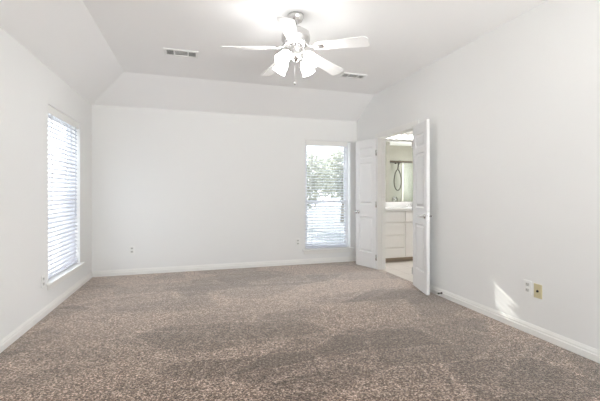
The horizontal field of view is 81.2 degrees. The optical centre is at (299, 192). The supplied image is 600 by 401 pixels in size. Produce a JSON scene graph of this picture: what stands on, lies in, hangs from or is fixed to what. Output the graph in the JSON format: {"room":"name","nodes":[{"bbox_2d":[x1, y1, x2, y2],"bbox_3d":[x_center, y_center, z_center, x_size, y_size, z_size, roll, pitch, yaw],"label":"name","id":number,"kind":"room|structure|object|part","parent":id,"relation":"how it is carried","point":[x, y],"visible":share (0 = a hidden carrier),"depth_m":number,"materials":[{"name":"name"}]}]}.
{"room":"empty bedroom","nodes":[
{"label":"empty bedroom","id":0,"kind":"room"},
{"bbox_2d":[0,27,91,339],"bbox_3d":[-1.972,-0.030,1.439,0.150,2.440,7.590,0,0,-17],"label":"wall","id":1,"kind":"structure","parent":0,"point":[28,86],"depth_m":3.06,"materials":[{"name":"paint"}]},
{"bbox_2d":[41,275,44,287],"bbox_3d":[-2.466,0.850,3.363,0.009,0.116,0.072,0,0,-17],"label":"wall outlet","id":2,"kind":"object","parent":1,"relation":"attached to","point":[43,276],"visible":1,"depth_m":3.35,"materials":[{"name":"white plastic"}]},
{"bbox_2d":[0,271,92,352],"bbox_3d":[-1.892,1.147,1.463,0.016,0.085,7.290,0,0,-17],"label":"baseboard","id":3,"kind":"structure","parent":1,"relation":"attached to","point":[24,327],"depth_m":3.25,"materials":[{"name":"white paint"}]},
{"bbox_2d":[46,113,84,290],"bbox_3d":[-2.699,0.037,3.951,0.190,1.855,1.110,0,0,-17],"label":"window","id":4,"kind":"structure","parent":1,"relation":"in","point":[55,280],"depth_m":4.11,"materials":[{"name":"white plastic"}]},
{"bbox_3d":[-2.780,-0.372,3.927,0.020,0.965,0.940,0,0,-17],"label":"sash","id":5,"kind":"part","parent":4,"relation":"part of","materials":[{"name":"white plastic"}]},
{"bbox_3d":[-2.766,0.000,3.931,0.050,1.780,1.010,0,0,-17],"label":"frame","id":6,"kind":"part","parent":4,"relation":"part of","materials":[{"name":"white plastic"}]},
{"bbox_2d":[48,105,78,278],"bbox_3d":[-2.684,-0.007,3.956,0.079,1.766,0.998,0,0,-17],"label":"window blind","id":7,"kind":"object","parent":4,"relation":"attached to","point":[61,244],"visible":0.7,"depth_m":3.94,"materials":[{"name":"white paint"}]},
{"bbox_3d":[-2.694,0.866,3.952,0.050,0.020,0.990,0,0,-17],"label":"rail","id":8,"kind":"part","parent":7,"relation":"part of","materials":[{"name":"white plastic"}]},
{"bbox_3d":[-2.754,-0.263,4.301,0.015,1.102,0.016,0,0,-17],"label":"lift cord","id":9,"kind":"part","parent":7,"relation":"part of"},
{"bbox_3d":[-2.675,0.899,3.958,0.140,0.026,1.110,0,0,-17],"label":"sill","id":10,"kind":"part","parent":4,"relation":"part of","materials":[{"name":"white paint"}]},
{"bbox_2d":[92,105,356,272],"bbox_3d":[-0.938,-0.030,5.633,4.240,2.440,0.150,0,0,-17],"label":"wall","id":11,"kind":"structure","parent":0,"point":[178,187],"depth_m":5.38,"materials":[{"name":"paint"}]},
{"bbox_2d":[129,246,134,253],"bbox_3d":[-2.448,0.830,5.097,0.072,0.116,0.009,0,0,-17],"label":"wall outlet","id":12,"kind":"object","parent":11,"relation":"attached to","point":[131,248],"visible":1,"depth_m":5.09,"materials":[{"name":"white plastic"}]},
{"bbox_2d":[93,256,355,276],"bbox_3d":[-0.972,1.147,5.536,4.090,0.085,0.016,0,0,-17],"label":"baseboard","id":13,"kind":"structure","parent":11,"relation":"attached to","point":[103,273],"depth_m":5.44,"materials":[{"name":"white paint"}]},
{"bbox_2d":[303,143,353,253],"bbox_3d":[0.467,0.068,6.029,0.920,1.915,0.190,0,0,-17],"label":"window","id":14,"kind":"structure","parent":11,"relation":"in","point":[345,165],"depth_m":6.08,"materials":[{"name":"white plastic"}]},
{"bbox_3d":[0.443,-0.343,6.109,0.750,1.025,0.020,0,0,-17],"label":"sash","id":15,"kind":"part","parent":14,"relation":"part of","materials":[{"name":"clear glass"}]},
{"bbox_2d":[305,140,346,248],"bbox_3d":[0.451,0.023,6.007,0.753,1.826,0.079,0,0,-17],"label":"window blind","id":16,"kind":"object","parent":14,"relation":"attached to","point":[308,142],"visible":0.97,"depth_m":6.00,"materials":[{"name":"white paint"}]},
{"bbox_3d":[0.448,0.926,6.018,0.745,0.020,0.050,0,0,-17],"label":"rail","id":17,"kind":"part","parent":16,"relation":"part of","materials":[{"name":"white plastic"}]},
{"bbox_3d":[0.724,-0.243,6.056,0.016,1.141,0.015,0,0,-17],"label":"lift cord","id":18,"kind":"part","parent":16,"relation":"part of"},
{"bbox_3d":[0.450,0.520,6.088,0.750,0.780,0.020,0,0,-17],"label":"sash","id":19,"kind":"part","parent":14,"relation":"part of","materials":[{"name":"glass"}]},
{"bbox_3d":[0.474,0.959,6.005,0.920,0.026,0.140,0,0,-17],"label":"sill","id":20,"kind":"part","parent":14,"relation":"part of","materials":[{"name":"white paint"}]},
{"bbox_2d":[0,0,546,121],"bbox_3d":[0.059,-1.462,2.048,4.390,0.423,7.590,0,0,-17],"label":"ceiling","id":21,"kind":"structure","parent":0,"point":[110,52],"depth_m":3.56,"materials":[{"name":"paint"}]},
{"bbox_2d":[163,48,197,58],"bbox_3d":[-1.314,-1.547,3.876,0.360,0.012,0.190,0,0,-17],"label":"ceiling vent","id":22,"kind":"object","parent":21,"relation":"in","point":[170,52],"visible":1,"depth_m":3.87,"materials":[{"name":"white metal"}]},
{"bbox_2d":[220,11,369,83],"bbox_3d":[-0.075,-1.247,3.066,1.216,0.612,1.243,0,0,-17],"label":"ceiling fan","id":23,"kind":"object","parent":21,"relation":"hanging from","point":[296,38],"visible":1,"depth_m":2.98,"materials":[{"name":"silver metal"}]},
{"bbox_3d":[-0.443,-1.233,2.981,0.459,0.066,0.134,0,0,-13],"label":"blade","id":24,"kind":"part","parent":23,"relation":"part of","materials":[{"name":"white wood"}]},
{"bbox_3d":[-0.241,-1.233,3.424,0.134,0.066,0.459,0,0,-31],"label":"blade","id":25,"kind":"part","parent":23,"relation":"part of","materials":[{"name":"white wood"}]},
{"bbox_3d":[-0.179,-1.133,3.167,0.132,0.148,0.140,0,0,-17],"label":"lamp shade","id":26,"kind":"part","parent":23,"relation":"part of","materials":[{"name":"white glass"}]},
{"bbox_3d":[-0.140,-1.133,2.921,0.140,0.148,0.132,0,0,-17],"label":"lamp shade","id":27,"kind":"part","parent":23,"relation":"part of","materials":[{"name":"white glass"}]},
{"bbox_3d":[-0.084,-1.233,2.652,0.134,0.066,0.459,0,0,5],"label":"blade","id":28,"kind":"part","parent":23,"relation":"part of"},
{"bbox_3d":[0.066,-1.133,3.206,0.140,0.148,0.132,0,0,-17],"label":"lamp shade","id":29,"kind":"part","parent":23,"relation":"part of","materials":[{"name":"white glass"}]},
{"bbox_3d":[0.106,-1.133,2.960,0.132,0.148,0.140,0,0,-17],"label":"lamp shade","id":30,"kind":"part","parent":23,"relation":"part of","materials":[{"name":"white glass"}]},
{"bbox_3d":[0.243,-1.233,3.369,0.134,0.066,0.459,0,0,41],"label":"blade","id":31,"kind":"part","parent":23,"relation":"part of","materials":[{"name":"white wood"}]},
{"bbox_3d":[0.340,-1.233,2.892,0.459,0.066,0.134,0,0,23],"label":"blade","id":32,"kind":"part","parent":23,"relation":"part of","materials":[{"name":"white wood"}]},
{"bbox_2d":[339,72,366,79],"bbox_3d":[0.700,-1.547,4.626,0.340,0.012,0.170,0,0,-17],"label":"ceiling vent","id":33,"kind":"object","parent":21,"relation":"in","point":[344,74],"visible":1,"depth_m":4.62,"materials":[{"name":"white metal"}]},
{"bbox_2d":[0,260,599,400],"bbox_3d":[1.638,1.250,2.632,7.750,0.120,7.800,0,0,-17],"label":"floor","id":34,"kind":"structure","parent":0,"point":[336,331],"depth_m":2.71,"materials":[{"name":"carpet"}]},
{"bbox_2d":[386,211,412,261],"bbox_3d":[1.812,0.750,6.349,1.440,0.879,0.566,0,0,-17],"label":"vanity cabinet","id":35,"kind":"object","parent":34,"relation":"on","point":[399,224],"visible":0.42,"depth_m":6.03,"materials":[{"name":"white paint"}]},
{"bbox_3d":[1.588,0.409,5.998,0.460,0.175,0.022,0,0,-17],"label":"drawer","id":36,"kind":"part","parent":35,"relation":"part of","materials":[{"name":"white paint"}]},
{"bbox_3d":[1.588,0.615,5.998,0.460,0.196,0.022,0,0,-17],"label":"drawer","id":37,"kind":"part","parent":35,"relation":"part of","materials":[{"name":"white paint"}]},
{"bbox_3d":[1.588,0.830,5.998,0.460,0.194,0.022,0,0,-17],"label":"drawer","id":38,"kind":"part","parent":35,"relation":"part of","materials":[{"name":"white paint"}]},
{"bbox_3d":[1.588,1.024,5.998,0.460,0.153,0.022,0,0,-17],"label":"drawer","id":39,"kind":"part","parent":35,"relation":"part of","materials":[{"name":"white paint"}]},
{"bbox_2d":[386,202,412,210],"bbox_3d":[1.819,0.280,6.353,1.455,0.220,0.575,0,0,-17],"label":"countertop","id":40,"kind":"structure","parent":35,"relation":"on","point":[390,206],"depth_m":6.58,"materials":[{"name":"white stone"}]},
{"bbox_3d":[2.010,0.808,6.125,0.380,0.583,0.022,0,0,-17],"label":"cabinet door","id":41,"kind":"part","parent":35,"relation":"part of","materials":[{"name":"white paint"}]},
{"bbox_2d":[386,131,412,141],"bbox_3d":[2.631,-0.030,6.960,3.360,2.440,0.120,0,0,-17],"label":"wall","id":42,"kind":"structure","parent":0,"point":[411,132],"depth_m":6.73,"materials":[{"name":"paint"}]},
{"bbox_2d":[386,202,410,206],"bbox_3d":[1.739,0.220,6.619,1.455,0.100,0.020,0,0,-17],"label":"backsplash","id":43,"kind":"structure","parent":42,"relation":"attached to","point":[388,204],"depth_m":6.64,"materials":[{"name":"white stone"}]},
{"bbox_2d":[386,134,412,140],"bbox_3d":[1.919,-1.060,6.602,1.070,0.110,0.155,0,0,-17],"label":"vanity light","id":44,"kind":"object","parent":42,"relation":"attached to","point":[404,137],"visible":0.38,"depth_m":6.59,"materials":[{"name":"silver metal"}]},
{"bbox_2d":[386,141,412,201],"bbox_3d":[1.749,-0.409,6.627,1.410,1.156,0.010,0,0,-17],"label":"vanity mirror","id":45,"kind":"object","parent":42,"relation":"attached to","point":[399,154],"visible":0.29,"depth_m":6.67,"materials":[{"name":"silver mirror"}]},
{"bbox_2d":[357,0,599,349],"bbox_3d":[2.125,-0.222,2.590,0.120,2.823,7.440,0,0,-17],"label":"wall","id":46,"kind":"structure","parent":0,"point":[513,112],"depth_m":3.04,"materials":[{"name":"paint"}]},
{"bbox_2d":[355,138,377,268],"bbox_3d":[1.070,0.163,5.611,0.160,2.030,0.472,0,0,-34],"label":"door","id":47,"kind":"structure","parent":46,"relation":"in","point":[366,211],"depth_m":5.58,"materials":[{"name":"white paint"}]},
{"bbox_2d":[375,120,418,269],"bbox_3d":[1.407,0.133,4.985,0.148,2.115,1.100,0,0,-17],"label":"trim","id":48,"kind":"structure","parent":46,"relation":"attached to","point":[405,128],"depth_m":5.43,"materials":[{"name":"white paint"}]},
{"bbox_2d":[412,119,431,294],"bbox_3d":[1.472,0.163,4.268,0.146,2.030,0.474,0,0,-1],"label":"door","id":49,"kind":"structure","parent":46,"relation":"in","point":[421,131],"depth_m":4.19,"materials":[{"name":"white paint"}]},
{"bbox_2d":[430,285,599,363],"bbox_3d":[2.039,1.147,2.642,0.016,0.085,7.290,0,0,-17],"label":"baseboard","id":50,"kind":"structure","parent":46,"relation":"attached to","point":[593,354],"depth_m":2.99,"materials":[{"name":"white paint"}]},
{"bbox_2d":[524,279,531,294],"bbox_3d":[1.940,0.802,2.983,0.009,0.116,0.072,0,0,-17],"label":"wall outlet","id":51,"kind":"object","parent":46,"relation":"attached to","point":[527,284],"visible":1,"depth_m":2.98,"materials":[{"name":"white plastic"}]},
{"bbox_2d":[534,283,541,298],"bbox_3d":[1.962,0.812,2.893,0.019,0.116,0.072,0,0,-17],"label":"cable plate","id":52,"kind":"object","parent":46,"relation":"attached to","point":[537,288],"visible":1,"depth_m":2.89,"materials":[{"name":"beige plastic"}]},
{"label":"outside","id":53,"kind":"structure","parent":0,"visible":0},
{"bbox_2d":[48,209,65,234],"bbox_3d":[-4.023,1.590,13.409,32.000,0.100,52.000,0,0,-17],"label":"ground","id":54,"kind":"structure","parent":53,"point":[61,209],"depth_m":23.96,"materials":[{"name":"white"}]},
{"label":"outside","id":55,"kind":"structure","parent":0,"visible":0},
{"bbox_2d":[307,205,343,243],"bbox_3d":[3.804,1.590,25.253,26.200,0.100,33.810,0,0,-17],"label":"lawn","id":56,"kind":"structure","parent":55,"point":[337,206],"depth_m":17.11,"materials":[{"name":"white"}]},
{"bbox_2d":[307,150,334,208],"bbox_3d":[0.192,-0.166,14.992,2.750,3.462,2.062,0,0,-17],"label":"tree","id":57,"kind":"object","parent":56,"relation":"on","point":[310,182],"visible":0.32,"depth_m":14.71,"materials":[{"name":"green plant"}]},
{"bbox_2d":[314,149,343,221],"bbox_3d":[2.249,-0.382,18.429,3.149,3.892,2.079,0,0,-17],"label":"tree","id":58,"kind":"object","parent":56,"relation":"on","point":[333,163],"visible":0.23,"depth_m":18.02,"materials":[{"name":"green plant"}]}
]}

